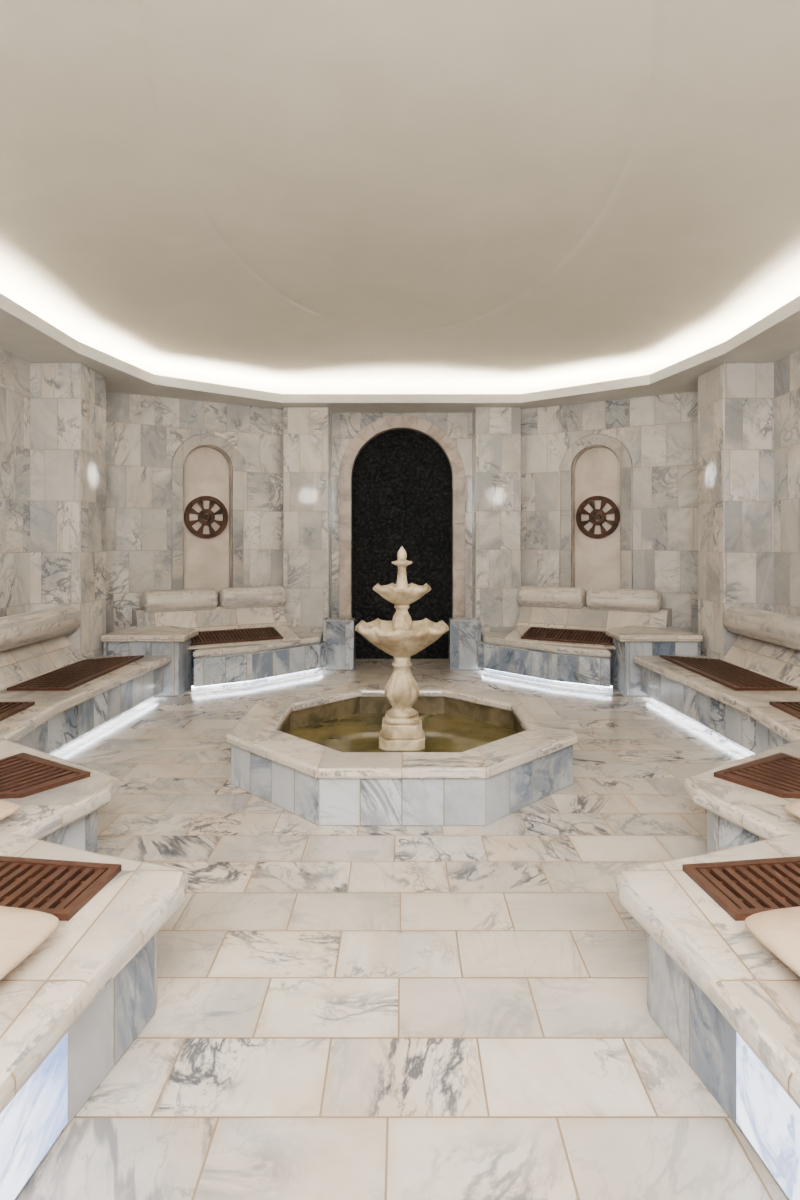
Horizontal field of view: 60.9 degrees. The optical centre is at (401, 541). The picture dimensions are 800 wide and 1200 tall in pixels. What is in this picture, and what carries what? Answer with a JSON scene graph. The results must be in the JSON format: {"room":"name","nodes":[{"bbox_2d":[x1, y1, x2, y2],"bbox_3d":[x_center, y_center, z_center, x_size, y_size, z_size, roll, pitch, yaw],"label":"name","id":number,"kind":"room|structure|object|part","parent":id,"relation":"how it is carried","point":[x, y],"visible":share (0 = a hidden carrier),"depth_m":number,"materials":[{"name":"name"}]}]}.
{"room":"spa","nodes":[
{"label":"spa","id":0,"kind":"room"},
{"bbox_2d":[0,348,30,616],"bbox_3d":[-3.620,-0.075,4.200,0.001,3.350,7.400,0,0,0],"label":"wall","id":1,"kind":"structure","parent":0,"point":[14,370],"depth_m":6.35,"materials":[{"name":"stone"}]},
{"bbox_2d":[106,391,282,633],"bbox_3d":[-2.600,-0.075,8.370,2.535,3.350,0.001,0,0,-30],"label":"wall","id":2,"kind":"structure","parent":0,"point":[144,433],"depth_m":8.19,"materials":[{"name":"stone"}]},
{"bbox_2d":[184,496,227,538],"bbox_3d":[-2.455,-0.311,8.537,0.536,0.536,0.055,0,0,-30],"label":"medallion","id":3,"kind":"object","parent":2,"relation":"attached to","point":[199,500],"visible":1,"depth_m":8.52,"materials":[{"name":"wood"}]},
{"bbox_2d":[171,434,243,594],"bbox_3d":[-2.437,-0.070,8.504,0.880,2.540,0.170,0,0,-30],"label":"niche","id":4,"kind":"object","parent":2,"relation":"attached to","point":[217,562],"depth_m":8.57,"materials":[{"name":"stone"}]},
{"bbox_3d":[-2.474,0.000,8.569,0.600,2.400,0.001,0,0,-30],"label":"panel","id":5,"kind":"part","parent":4,"relation":"part of","materials":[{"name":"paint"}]},
{"bbox_2d":[0,0,799,393],"bbox_3d":[0.000,-2.067,4.425,6.720,0.574,8.970,0,0,0],"label":"ceiling","id":6,"kind":"structure","parent":0,"point":[274,196],"depth_m":4.34,"materials":[{"name":"paint"}]},
{"bbox_2d":[0,293,799,412],"bbox_3d":[0.000,-1.805,4.425,10.400,0.110,12.650,0,0,0],"label":"cove","id":7,"kind":"object","parent":6,"relation":"attached to","point":[23,334],"visible":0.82,"depth_m":7.51,"materials":[{"name":"paint"}]},
{"bbox_2d":[17,659,786,1199],"bbox_3d":[0.000,1.600,4.100,9.200,0.001,11.400,0,0,0],"label":"floor","id":8,"kind":"structure","parent":0,"point":[342,1012],"depth_m":2.40,"materials":[{"name":"stone"}]},
{"bbox_2d":[30,363,105,659],"bbox_3d":[-3.415,-0.075,6.910,0.570,3.350,0.580,0,0,0],"label":"pillar","id":9,"kind":"structure","parent":8,"relation":"on","point":[68,400],"depth_m":6.62,"materials":[{"name":"stone"}]},
{"bbox_2d":[0,606,170,754],"bbox_3d":[-2.981,1.103,5.508,1.238,0.995,2.961,0,0,0],"label":"bench","id":10,"kind":"object","parent":8,"relation":"on","point":[33,644],"visible":0.79,"depth_m":5.62,"materials":[{"name":"white stone"}]},
{"bbox_2d":[0,702,34,720],"bbox_3d":[-2.890,1.149,4.500,0.620,0.022,0.700,0,0,0],"label":"grille","id":11,"kind":"object","parent":10,"relation":"on","point":[7,709],"visible":1,"depth_m":4.69,"materials":[{"name":"brown wood"}]},
{"bbox_3d":[-3.340,1.000,5.740,0.480,0.320,1.680,0,0,0],"label":"sloped backrest","id":12,"kind":"part","parent":10,"relation":"part of","materials":[{"name":"stone"}]},
{"bbox_2d":[7,655,143,690],"bbox_3d":[-2.840,1.149,6.075,0.480,0.022,1.550,0,0,0],"label":"grille","id":13,"kind":"object","parent":10,"relation":"on","point":[66,678],"visible":1,"depth_m":5.85,"materials":[{"name":"brown wood"}]},
{"bbox_3d":[-2.981,1.200,5.515,1.238,0.080,2.930,0,0,0],"label":"seat","id":14,"kind":"part","parent":10,"relation":"part of","materials":[{"name":"stone"}]},
{"bbox_2d":[0,738,187,1199],"bbox_3d":[-2.167,1.380,2.272,2.865,0.440,3.545,0,0,0],"label":"bench","id":15,"kind":"object","parent":8,"relation":"on","point":[93,980],"visible":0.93,"depth_m":2.06,"materials":[{"name":"white stone"}]},
{"bbox_2d":[0,800,19,819],"bbox_3d":[-1.880,1.105,2.780,0.560,0.110,0.281,0,0,15],"label":"cushion","id":16,"kind":"object","parent":15,"relation":"on","point":[7,808],"visible":1,"depth_m":2.78,"materials":[{"name":"fabric"}]},
{"bbox_2d":[0,906,58,979],"bbox_3d":[-1.290,1.090,1.830,0.600,0.140,0.380,0,0,8],"label":"cushion","id":17,"kind":"object","parent":15,"relation":"on","point":[22,931],"visible":1,"depth_m":1.85,"materials":[{"name":"fabric"}]},
{"bbox_2d":[0,1032,67,1199],"bbox_3d":[-1.089,1.415,1.209,0.115,0.310,1.309,0,0,21],"label":"panel","id":18,"kind":"object","parent":15,"relation":"attached to","point":[35,1117],"visible":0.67,"depth_m":1.69,"materials":[{"name":"stone"}]},
{"bbox_2d":[0,752,89,798],"bbox_3d":[-1.927,1.149,3.220,0.596,0.022,0.743,0,0,24],"label":"grille","id":19,"kind":"object","parent":15,"relation":"on","point":[22,774],"visible":1,"depth_m":3.34,"materials":[{"name":"brown wood"}]},
{"bbox_2d":[0,856,120,920],"bbox_3d":[-1.364,1.149,2.255,0.727,0.022,0.403,0,0,7],"label":"grille","id":20,"kind":"object","parent":15,"relation":"on","point":[58,888],"visible":0.89,"depth_m":2.28,"materials":[{"name":"brown wood"}]},
{"bbox_2d":[101,626,198,695],"bbox_3d":[-2.670,1.280,7.395,0.860,0.640,0.810,0,0,0],"label":"pier","id":21,"kind":"object","parent":8,"relation":"on","point":[174,642],"depth_m":7.05,"materials":[{"name":"white stone"}]},
{"bbox_2d":[132,586,326,691],"bbox_3d":[-1.887,1.077,8.046,2.280,1.045,1.232,0,0,-30],"label":"bench","id":22,"kind":"object","parent":8,"relation":"on","point":[236,664],"visible":0.85,"depth_m":7.92,"materials":[{"name":"white stone"}]},
{"bbox_3d":[-2.289,0.970,8.214,1.750,0.380,0.540,0,0,-30],"label":"sloped backrest","id":23,"kind":"part","parent":22,"relation":"part of","materials":[{"name":"stone"}]},
{"bbox_2d":[190,627,282,645],"bbox_3d":[-1.970,1.083,7.838,1.130,0.105,0.350,0,0,-30],"label":"grille","id":24,"kind":"object","parent":22,"relation":"on","point":[263,633],"visible":0.82,"depth_m":7.85,"materials":[{"name":"brown wood"}]},
{"bbox_3d":[-1.969,1.101,7.867,1.500,0.139,0.500,0,0,-30],"label":"inclined seat","id":25,"kind":"part","parent":22,"relation":"part of","materials":[{"name":"stone"}]},
{"bbox_3d":[-1.858,1.200,8.026,2.202,0.080,1.088,0,0,-27],"label":"seat","id":26,"kind":"part","parent":22,"relation":"part of","materials":[{"name":"stone"}]},
{"bbox_2d":[283,407,331,631],"bbox_3d":[-1.245,-0.075,9.050,0.590,3.350,0.500,0,0,0],"label":"pillar","id":27,"kind":"structure","parent":8,"relation":"on","point":[307,431],"depth_m":8.80,"materials":[{"name":"stone"}]},
{"bbox_2d":[323,618,355,669],"bbox_3d":[-0.795,1.290,8.635,0.390,0.620,0.310,0,0,0],"label":"pier","id":28,"kind":"object","parent":8,"relation":"on","point":[339,634],"visible":0.84,"depth_m":8.48,"materials":[{"name":"stone"}]},
{"bbox_2d":[226,683,577,825],"bbox_3d":[0.000,1.433,4.960,2.330,0.335,2.330,0,0,0],"label":"pool","id":29,"kind":"object","parent":8,"relation":"on","point":[316,756],"visible":0.97,"depth_m":4.21,"materials":[{"name":"stone"}]},
{"bbox_2d":[355,546,448,749],"bbox_3d":[0.000,0.755,4.960,0.689,1.450,0.670,0,0,0],"label":"stone fountain","id":30,"kind":"object","parent":29,"relation":"on","point":[401,638],"visible":1,"depth_m":4.85,"materials":[{"name":"beige stone"}]},
{"bbox_2d":[373,582,430,604],"bbox_3d":[0.000,0.382,4.960,0.429,0.157,0.429,0,0,0],"label":"bowl","id":31,"kind":"object","parent":30,"relation":"on","point":[400,593],"depth_m":4.84,"materials":[{"name":"stone"}]},
{"bbox_2d":[355,618,448,657],"bbox_3d":[0.000,0.708,4.960,0.689,0.254,0.670,0,0,0],"label":"bowl","id":32,"kind":"object","parent":30,"relation":"on","point":[399,638],"depth_m":4.78,"materials":[{"name":"stone"}]},
{"bbox_2d":[448,618,480,669],"bbox_3d":[0.795,1.290,8.635,0.390,0.620,0.310,0,0,0],"label":"pier","id":33,"kind":"object","parent":8,"relation":"on","point":[464,634],"visible":0.87,"depth_m":8.48,"materials":[{"name":"stone"}]},
{"bbox_2d":[472,407,520,631],"bbox_3d":[1.245,-0.075,9.050,0.590,3.350,0.500,0,0,0],"label":"pillar","id":34,"kind":"structure","parent":8,"relation":"on","point":[496,431],"depth_m":8.80,"materials":[{"name":"stone"}]},
{"bbox_2d":[477,586,671,691],"bbox_3d":[1.887,1.077,8.046,2.280,1.045,1.232,0,0,30],"label":"bench","id":35,"kind":"object","parent":8,"relation":"on","point":[567,664],"visible":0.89,"depth_m":7.92,"materials":[{"name":"white stone"}]},
{"bbox_3d":[1.858,1.200,8.026,2.202,0.080,1.088,0,0,27],"label":"seat","id":36,"kind":"part","parent":35,"relation":"part of","materials":[{"name":"stone"}]},
{"bbox_3d":[1.969,1.101,7.867,1.500,0.139,0.500,0,0,30],"label":"inclined seat","id":37,"kind":"part","parent":35,"relation":"part of","materials":[{"name":"stone"}]},
{"bbox_2d":[521,627,613,645],"bbox_3d":[1.970,1.083,7.838,1.130,0.105,0.350,0,0,30],"label":"grille","id":38,"kind":"object","parent":35,"relation":"on","point":[533,633],"visible":0.84,"depth_m":7.85,"materials":[{"name":"brown wood"}]},
{"bbox_2d":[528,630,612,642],"bbox_3d":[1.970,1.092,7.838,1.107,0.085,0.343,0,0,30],"label":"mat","id":39,"kind":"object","parent":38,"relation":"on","point":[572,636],"depth_m":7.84,"materials":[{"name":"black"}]},
{"bbox_3d":[2.289,0.970,8.214,1.750,0.380,0.540,0,0,30],"label":"sloped backrest","id":40,"kind":"part","parent":35,"relation":"part of","materials":[{"name":"stone"}]},
{"bbox_2d":[605,626,702,695],"bbox_3d":[2.670,1.280,7.395,0.860,0.640,0.810,0,0,0],"label":"pier","id":41,"kind":"object","parent":8,"relation":"on","point":[629,642],"depth_m":7.05,"materials":[{"name":"white stone"}]},
{"bbox_2d":[616,739,799,1199],"bbox_3d":[2.167,1.380,2.272,2.865,0.440,3.545,0,0,0],"label":"bench","id":42,"kind":"object","parent":8,"relation":"on","point":[710,980],"visible":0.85,"depth_m":2.06,"materials":[{"name":"white stone"}]},
{"bbox_2d":[682,856,799,920],"bbox_3d":[1.364,1.149,2.255,0.727,0.022,0.403,0,0,-7],"label":"grille","id":43,"kind":"object","parent":42,"relation":"on","point":[742,888],"visible":0.91,"depth_m":2.28,"materials":[{"name":"brown wood"}]},
{"bbox_2d":[714,752,799,798],"bbox_3d":[1.927,1.149,3.220,0.596,0.022,0.743,0,0,-24],"label":"grille","id":44,"kind":"object","parent":42,"relation":"on","point":[778,774],"visible":1,"depth_m":3.34,"materials":[{"name":"brown wood"}]},
{"bbox_2d":[736,1032,799,1199],"bbox_3d":[1.089,1.415,1.209,0.115,0.310,1.309,0,0,-21],"label":"panel","id":45,"kind":"object","parent":42,"relation":"attached to","point":[768,1117],"visible":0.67,"depth_m":1.70,"materials":[{"name":"stone"}]},
{"bbox_2d":[745,906,799,976],"bbox_3d":[1.290,1.090,1.830,0.600,0.140,0.380,0,0,-8],"label":"cushion","id":46,"kind":"object","parent":42,"relation":"on","point":[778,930],"visible":1,"depth_m":1.85,"materials":[{"name":"fabric"}]},
{"bbox_2d":[784,801,799,817],"bbox_3d":[1.880,1.105,2.780,0.560,0.110,0.281,0,0,-14],"label":"cushion","id":47,"kind":"object","parent":42,"relation":"on","point":[793,808],"visible":1,"depth_m":2.79,"materials":[{"name":"fabric"}]},
{"bbox_2d":[633,606,799,754],"bbox_3d":[2.981,1.103,5.508,1.238,0.995,2.961,0,0,0],"label":"bench","id":48,"kind":"object","parent":8,"relation":"on","point":[767,644],"visible":0.77,"depth_m":5.65,"materials":[{"name":"white stone"}]},
{"bbox_3d":[2.981,1.200,5.515,1.238,0.080,2.930,0,0,0],"label":"seat","id":49,"kind":"part","parent":48,"relation":"part of","materials":[{"name":"stone"}]},
{"bbox_2d":[660,655,796,690],"bbox_3d":[2.840,1.149,6.075,0.480,0.022,1.550,0,0,0],"label":"grille","id":50,"kind":"object","parent":48,"relation":"on","point":[737,678],"visible":1,"depth_m":5.85,"materials":[{"name":"brown wood"}]},
{"bbox_3d":[3.340,1.000,5.740,0.480,0.320,1.680,0,0,0],"label":"sloped backrest","id":51,"kind":"part","parent":48,"relation":"part of","materials":[{"name":"stone"}]},
{"bbox_2d":[769,702,799,718],"bbox_3d":[2.890,1.149,4.500,0.620,0.022,0.700,0,0,0],"label":"grille","id":52,"kind":"object","parent":48,"relation":"on","point":[792,708],"visible":1,"depth_m":4.71,"materials":[{"name":"brown wood"}]},
{"bbox_2d":[698,363,773,659],"bbox_3d":[3.415,-0.075,6.910,0.570,3.350,0.580,0,0,0],"label":"pillar","id":53,"kind":"structure","parent":8,"relation":"on","point":[736,400],"depth_m":6.62,"materials":[{"name":"stone"}]},
{"bbox_2d":[332,413,471,617],"bbox_3d":[0.000,-0.075,9.200,3.200,3.350,0.001,0,0,0],"label":"wall","id":54,"kind":"structure","parent":0,"point":[345,426],"depth_m":9.20,"materials":[{"name":"stone"}]},
{"bbox_2d":[339,415,464,617],"bbox_3d":[0.000,-0.055,9.252,1.700,3.310,0.175,0,0,0],"label":"stone surround","id":55,"kind":"object","parent":54,"relation":"attached to","point":[380,426],"visible":0.94,"depth_m":9.16,"materials":[{"name":"beige stone"}]},
{"bbox_2d":[352,429,451,658],"bbox_3d":[0.000,0.020,9.320,1.400,3.160,0.001,0,0,0],"label":"arched niche","id":56,"kind":"structure","parent":55,"relation":"attached to","point":[402,478],"depth_m":9.32,"materials":[{"name":"black stone"}]},
{"bbox_2d":[521,391,697,633],"bbox_3d":[2.600,-0.075,8.370,2.535,3.350,0.001,0,0,30],"label":"wall","id":57,"kind":"structure","parent":0,"point":[659,433],"depth_m":8.21,"materials":[{"name":"stone"}]},
{"bbox_2d":[560,434,632,594],"bbox_3d":[2.437,-0.070,8.504,0.880,2.540,0.170,0,0,30],"label":"niche","id":58,"kind":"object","parent":57,"relation":"attached to","point":[586,562],"depth_m":8.57,"materials":[{"name":"stone"}]},
{"bbox_3d":[2.474,0.000,8.569,0.600,2.400,0.001,0,0,30],"label":"panel","id":59,"kind":"part","parent":58,"relation":"part of","materials":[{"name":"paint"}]},
{"bbox_2d":[576,496,619,538],"bbox_3d":[2.455,-0.311,8.537,0.536,0.536,0.055,0,0,30],"label":"medallion","id":60,"kind":"object","parent":57,"relation":"attached to","point":[604,500],"visible":1,"depth_m":8.52,"materials":[{"name":"wood"}]},
{"bbox_2d":[773,350,799,615],"bbox_3d":[3.620,-0.075,4.200,0.001,3.350,7.400,0,0,0],"label":"wall","id":61,"kind":"structure","parent":0,"point":[786,369],"depth_m":6.38,"materials":[{"name":"stone"}]}
]}

